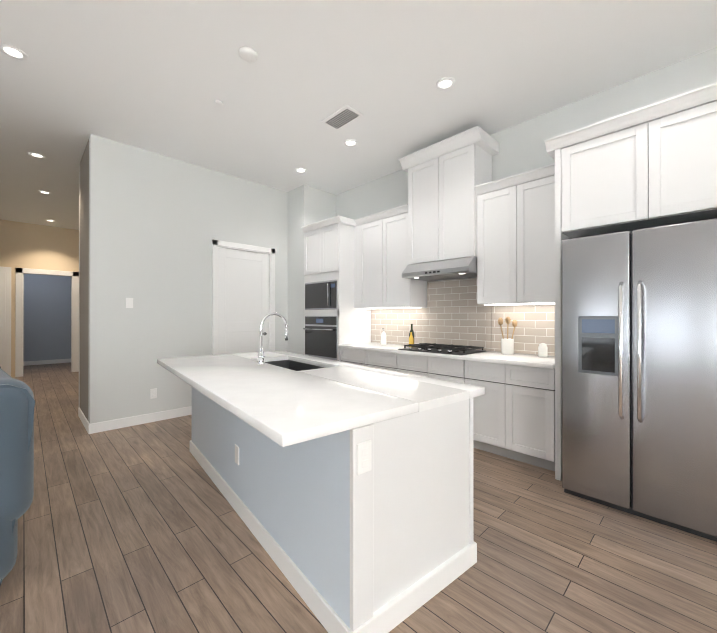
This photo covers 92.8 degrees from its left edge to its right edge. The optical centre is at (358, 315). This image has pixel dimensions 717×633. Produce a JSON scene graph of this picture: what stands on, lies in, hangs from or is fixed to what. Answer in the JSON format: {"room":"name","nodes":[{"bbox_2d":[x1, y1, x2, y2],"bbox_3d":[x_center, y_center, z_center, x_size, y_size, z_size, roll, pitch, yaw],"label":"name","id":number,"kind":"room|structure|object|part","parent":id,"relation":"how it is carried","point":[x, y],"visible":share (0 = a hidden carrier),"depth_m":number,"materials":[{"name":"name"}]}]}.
{"room":"kitchen","nodes":[
{"label":"kitchen","id":0,"kind":"room"},
{"bbox_2d":[0,219,78,376],"bbox_3d":[-6.739,-0.325,7.283,2.340,3.170,0.120,0,0,-44],"label":"wall","id":1,"kind":"structure","parent":0,"point":[30,246],"depth_m":7.14,"materials":[{"name":"beige paint"}]},
{"bbox_2d":[0,266,10,375],"bbox_3d":[-7.226,0.143,6.699,0.570,2.230,0.030,0,0,-44],"label":"door frame","id":2,"kind":"structure","parent":1,"relation":"attached to","point":[5,319],"depth_m":6.84,"materials":[{"name":"white wood"}]},
{"bbox_2d":[15,268,78,376],"bbox_3d":[-6.668,0.145,7.338,1.000,2.230,0.140,0,0,-44],"label":"door frame","id":3,"kind":"structure","parent":1,"relation":"attached to","point":[19,312],"depth_m":7.15,"materials":[{"name":"white wood"}]},
{"bbox_2d":[23,274,70,361],"bbox_3d":[-8.389,-0.322,8.606,4.240,3.170,0.120,0,0,-44],"label":"wall","id":4,"kind":"structure","parent":0,"point":[47,317],"depth_m":8.82,"materials":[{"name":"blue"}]},
{"bbox_2d":[23,358,70,365],"bbox_3d":[-8.342,1.211,8.555,4.000,0.105,0.014,0,0,-44],"label":"baseboard","id":5,"kind":"structure","parent":4,"relation":"attached to","point":[26,363],"depth_m":8.82,"materials":[{"name":"white wood"}]},
{"bbox_2d":[79,139,88,419],"bbox_3d":[-3.188,-0.334,4.050,0.120,3.170,0.890,0,0,-44],"label":"wall","id":6,"kind":"structure","parent":0,"point":[83,275],"depth_m":3.88,"materials":[{"name":"beige paint"}]},
{"bbox_2d":[78,407,88,430],"bbox_3d":[-3.169,1.199,3.931,0.014,0.105,0.900,0,0,-44],"label":"baseboard","id":7,"kind":"structure","parent":6,"relation":"attached to","point":[82,417],"depth_m":3.94,"materials":[{"name":"white wood"}]},
{"bbox_2d":[88,134,287,423],"bbox_3d":[-1.792,-0.332,4.713,3.040,3.170,0.120,0,0,-44],"label":"wall","id":8,"kind":"structure","parent":0,"point":[158,223],"depth_m":4.03,"materials":[{"name":"white paint"}]},
{"bbox_2d":[126,298,132,307],"bbox_3d":[-2.581,-0.139,3.845,0.070,0.116,0.009,0,0,-44],"label":"switch plate","id":9,"kind":"object","parent":8,"relation":"attached to","point":[129,302],"visible":1,"depth_m":3.84,"materials":[{"name":"white plastic"}]},
{"bbox_2d":[87,406,191,433],"bbox_3d":[-2.383,1.199,4.036,1.282,0.105,0.017,0,0,-44],"label":"baseboard","id":10,"kind":"structure","parent":8,"relation":"attached to","point":[92,428],"depth_m":3.89,"materials":[{"name":"white wood"}]},
{"bbox_2d":[150,388,156,398],"bbox_3d":[-2.410,0.921,4.011,0.070,0.116,0.008,0,0,-44],"label":"outlet","id":11,"kind":"object","parent":8,"relation":"attached to","point":[153,393],"visible":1,"depth_m":4.01,"materials":[{"name":"white plastic"}]},
{"bbox_2d":[212,239,274,354],"bbox_3d":[-1.630,0.128,4.853,0.932,2.251,0.144,0,0,-44],"label":"door","id":12,"kind":"structure","parent":8,"relation":"attached to","point":[243,290],"depth_m":4.82,"materials":[{"name":"white wood"}]},
{"bbox_2d":[287,185,335,354],"bbox_3d":[-0.731,-0.330,5.363,0.615,3.170,0.438,0,0,-44],"label":"wall","id":13,"kind":"structure","parent":0,"point":[307,205],"depth_m":5.15,"materials":[{"name":"white paint"}]},
{"bbox_2d":[0,362,716,632],"bbox_3d":[-3.702,1.297,2.329,10.100,0.100,18.600,0,0,-44],"label":"floor","id":14,"kind":"structure","parent":0,"point":[142,528],"depth_m":1.75,"materials":[{"name":"brown wood"}]},
{"bbox_2d":[0,367,34,585],"bbox_3d":[-2.408,0.768,1.655,1.590,0.955,1.035,0,0,39],"label":"sofa","id":15,"kind":"object","parent":14,"relation":"on","point":[17,403],"visible":1,"depth_m":1.51,"materials":[{"name":"blue fabric"}]},
{"bbox_2d":[157,351,484,632],"bbox_3d":[-0.545,0.812,2.373,1.150,0.870,2.450,0,0,-39],"label":"kitchen island","id":16,"kind":"object","parent":14,"relation":"on","point":[366,529],"depth_m":1.51,"materials":[{"name":"white stone"}]},
{"bbox_2d":[257,312,288,363],"bbox_3d":[-0.667,0.177,2.690,0.264,0.400,0.101,0,0,-44],"label":"faucet","id":17,"kind":"object","parent":16,"relation":"on","point":[261,356],"visible":1,"depth_m":2.63,"materials":[{"name":"silver metal"}]},
{"bbox_3d":[-0.548,0.497,2.378,1.150,0.240,2.440,0,0,-39],"label":"kitchen island top","id":18,"kind":"part","parent":16,"relation":"part of","materials":[{"name":"white stone"}]},
{"bbox_2d":[301,215,370,360],"bbox_3d":[-0.311,-0.012,4.887,0.677,2.531,0.825,0,0,-44],"label":"tall cabinet","id":19,"kind":"object","parent":14,"relation":"on","point":[334,318],"visible":0.73,"depth_m":4.61,"materials":[{"name":"white wood"}]},
{"bbox_2d":[340,348,367,365],"bbox_3d":[0.159,0.836,4.461,0.600,0.832,0.545,0,0,-44],"label":"base cabinet","id":20,"kind":"object","parent":14,"relation":"on","point":[354,356],"depth_m":4.25,"materials":[{"name":"white wood"}]},
{"bbox_2d":[338,342,554,368],"bbox_3d":[0.838,0.398,3.743,0.638,0.036,2.524,0,0,-44],"label":"countertop","id":21,"kind":"structure","parent":20,"relation":"on","point":[530,360],"depth_m":3.22,"materials":[{"name":"stone"}]},
{"bbox_2d":[381,328,385,344],"bbox_3d":[0.326,0.275,4.435,0.076,0.212,0.072,0,0,-44],"label":"soap dispenser","id":22,"kind":"object","parent":21,"relation":"on","point":[383,337],"visible":1,"depth_m":4.41,"materials":[{"name":"white plastic"}]},
{"bbox_2d":[409,332,413,343],"bbox_3d":[0.627,0.290,4.059,0.056,0.180,0.056,0,0,-44],"label":"oil cruet","id":23,"kind":"object","parent":21,"relation":"on","point":[411,340],"visible":0.83,"depth_m":4.04,"materials":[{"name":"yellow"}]},
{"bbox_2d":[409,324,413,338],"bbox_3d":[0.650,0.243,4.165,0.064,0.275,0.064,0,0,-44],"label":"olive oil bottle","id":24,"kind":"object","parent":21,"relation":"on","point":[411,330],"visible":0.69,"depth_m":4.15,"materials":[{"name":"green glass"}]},
{"bbox_2d":[398,343,485,354],"bbox_3d":[0.885,0.353,3.661,0.510,0.052,0.770,0,0,-44],"label":"cooktop","id":25,"kind":"object","parent":21,"relation":"in","point":[452,349],"visible":1,"depth_m":3.55,"materials":[{"name":"black metal"}]},
{"bbox_2d":[498,317,516,354],"bbox_3d":[1.451,0.196,3.336,0.130,0.365,0.163,0,0,-44],"label":"utensil crock","id":26,"kind":"object","parent":21,"relation":"on","point":[507,345],"visible":1,"depth_m":3.29,"materials":[{"name":"white ceramic"}]},
{"bbox_2d":[538,343,547,356],"bbox_3d":[1.672,0.315,3.095,0.076,0.125,0.076,0,0,-44],"label":"jar","id":27,"kind":"object","parent":21,"relation":"on","point":[542,349],"visible":1,"depth_m":3.07,"materials":[{"name":"white ceramic"}]},
{"bbox_2d":[368,351,399,371],"bbox_3d":[0.468,0.835,4.146,0.600,0.832,0.602,0,0,-44],"label":"base cabinet","id":28,"kind":"object","parent":14,"relation":"on","point":[382,360],"depth_m":3.90,"materials":[{"name":"white wood"}]},
{"bbox_2d":[400,354,431,377],"bbox_3d":[0.773,0.834,3.835,0.600,0.832,0.533,0,0,-44],"label":"base cabinet","id":29,"kind":"object","parent":14,"relation":"on","point":[410,364],"depth_m":3.59,"materials":[{"name":"white wood"}]},
{"bbox_2d":[432,357,471,384],"bbox_3d":[1.060,0.834,3.543,0.600,0.832,0.533,0,0,-44],"label":"base cabinet","id":30,"kind":"object","parent":14,"relation":"on","point":[455,370],"depth_m":3.28,"materials":[{"name":"white wood"}]},
{"bbox_2d":[472,361,511,458],"bbox_3d":[1.332,0.833,3.265,0.600,0.832,0.510,0,0,-44],"label":"base cabinet","id":31,"kind":"object","parent":14,"relation":"on","point":[492,411],"depth_m":3.01,"materials":[{"name":"white wood"}]},
{"bbox_2d":[512,365,554,470],"bbox_3d":[1.580,0.832,3.013,0.600,0.832,0.445,0,0,-44],"label":"base cabinet","id":32,"kind":"object","parent":14,"relation":"on","point":[514,412],"depth_m":2.77,"materials":[{"name":"white wood"}]},
{"bbox_2d":[544,82,716,480],"bbox_3d":[2.091,-0.046,2.421,0.703,2.586,1.200,0,0,-44],"label":"tall cabinet","id":33,"kind":"object","parent":14,"relation":"on","point":[651,165],"visible":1,"depth_m":2.29,"materials":[{"name":"white wood"}]},
{"bbox_2d":[561,219,716,541],"bbox_3d":[2.004,0.359,2.328,0.861,1.775,0.910,0,0,-44],"label":"fridge","id":34,"kind":"object","parent":14,"relation":"on","point":[639,372],"visible":1,"depth_m":2.07,"materials":[{"name":"silver metal"}]},
{"bbox_2d":[0,0,716,229],"bbox_3d":[-3.702,-1.973,2.337,10.100,0.100,18.600,0,0,-44],"label":"ceiling","id":35,"kind":"structure","parent":0,"point":[160,77],"depth_m":2.72,"materials":[{"name":"white paint"}]},
{"bbox_2d":[0,43,27,59],"bbox_3d":[-2.520,-1.918,2.489,0.156,0.007,0.156,0,0,-44],"label":"recessed light","id":36,"kind":"object","parent":35,"relation":"in","point":[12,51],"visible":1,"depth_m":2.49,"materials":[{"name":"white plastic"}]},
{"bbox_2d":[28,152,45,157],"bbox_3d":[-3.849,-1.913,4.085,0.156,0.007,0.156,0,0,-44],"label":"recessed light","id":37,"kind":"object","parent":35,"relation":"in","point":[36,155],"visible":1,"depth_m":4.08,"materials":[{"name":"white plastic"}]},
{"bbox_2d":[215,100,222,105],"bbox_3d":[-1.256,-1.910,3.071,0.064,0.020,0.064,0,0,-44],"label":"ceiling sensor","id":38,"kind":"object","parent":35,"relation":"attached to","point":[219,102],"visible":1,"depth_m":3.06,"materials":[{"name":"white plastic"}]},
{"bbox_2d":[239,46,257,61],"bbox_3d":[-0.808,-1.905,2.501,0.132,0.032,0.132,0,0,-44],"label":"smoke detector","id":39,"kind":"object","parent":35,"relation":"attached to","point":[248,54],"visible":1,"depth_m":2.47,"materials":[{"name":"white plastic"}]},
{"bbox_2d":[295,168,306,172],"bbox_3d":[-0.761,-1.912,4.509,0.156,0.007,0.156,0,0,-44],"label":"recessed light","id":40,"kind":"object","parent":35,"relation":"in","point":[300,170],"visible":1,"depth_m":4.51,"materials":[{"name":"white plastic"}]},
{"bbox_2d":[321,105,362,129],"bbox_3d":[-0.164,-1.912,3.316,0.220,0.014,0.380,0,0,-44],"label":"ceiling vent","id":41,"kind":"object","parent":35,"relation":"in","point":[342,117],"visible":0.98,"depth_m":3.29,"materials":[{"name":"white metal"}]},
{"bbox_2d":[344,139,356,146],"bbox_3d":[-0.089,-1.914,3.796,0.156,0.007,0.156,0,0,-44],"label":"recessed light","id":42,"kind":"object","parent":35,"relation":"in","point":[350,142],"visible":1,"depth_m":3.79,"materials":[{"name":"white plastic"}]},
{"bbox_2d":[436,77,454,89],"bbox_3d":[0.722,-1.917,2.827,0.156,0.007,0.156,0,0,-44],"label":"recessed light","id":43,"kind":"object","parent":35,"relation":"in","point":[445,83],"visible":1,"depth_m":2.82,"materials":[{"name":"white plastic"}]},
{"bbox_2d":[336,47,716,355],"bbox_3d":[2.663,-0.338,2.430,0.120,3.170,9.620,0,0,-44],"label":"wall","id":44,"kind":"structure","parent":0,"point":[522,146],"depth_m":3.22,"materials":[{"name":"white paint"}]},
{"bbox_2d":[354,204,426,308],"bbox_3d":[0.369,-0.682,4.395,0.398,1.193,0.938,0,0,-44],"label":"upper cabinet","id":45,"kind":"object","parent":44,"relation":"attached to","point":[380,252],"visible":0.94,"depth_m":4.23,"materials":[{"name":"white wood"}]},
{"bbox_2d":[399,126,498,264],"bbox_3d":[0.965,-1.190,3.743,0.463,1.221,0.960,0,0,-44],"label":"upper cabinet","id":46,"kind":"object","parent":44,"relation":"attached to","point":[446,176],"visible":0.96,"depth_m":3.57,"materials":[{"name":"white wood"}]},
{"bbox_2d":[402,256,476,280],"bbox_3d":[0.948,-0.496,3.724,0.512,0.164,0.808,0,0,-44],"label":"range hood","id":47,"kind":"object","parent":46,"relation":"attached to","point":[463,267],"visible":0.96,"depth_m":3.56,"materials":[{"name":"silver metal"}]},
{"bbox_2d":[371,278,554,355],"bbox_3d":[1.063,-0.015,3.964,0.010,0.788,2.520,0,0,-44],"label":"backsplash","id":48,"kind":"structure","parent":44,"relation":"attached to","point":[454,313],"depth_m":3.84,"materials":[{"name":"tile"}]},
{"bbox_2d":[474,163,554,305],"bbox_3d":[1.540,-0.680,3.202,0.398,1.163,0.764,0,0,-44],"label":"upper cabinet","id":49,"kind":"object","parent":44,"relation":"attached to","point":[515,239],"visible":0.71,"depth_m":3.09,"materials":[{"name":"white wood"}]}
]}

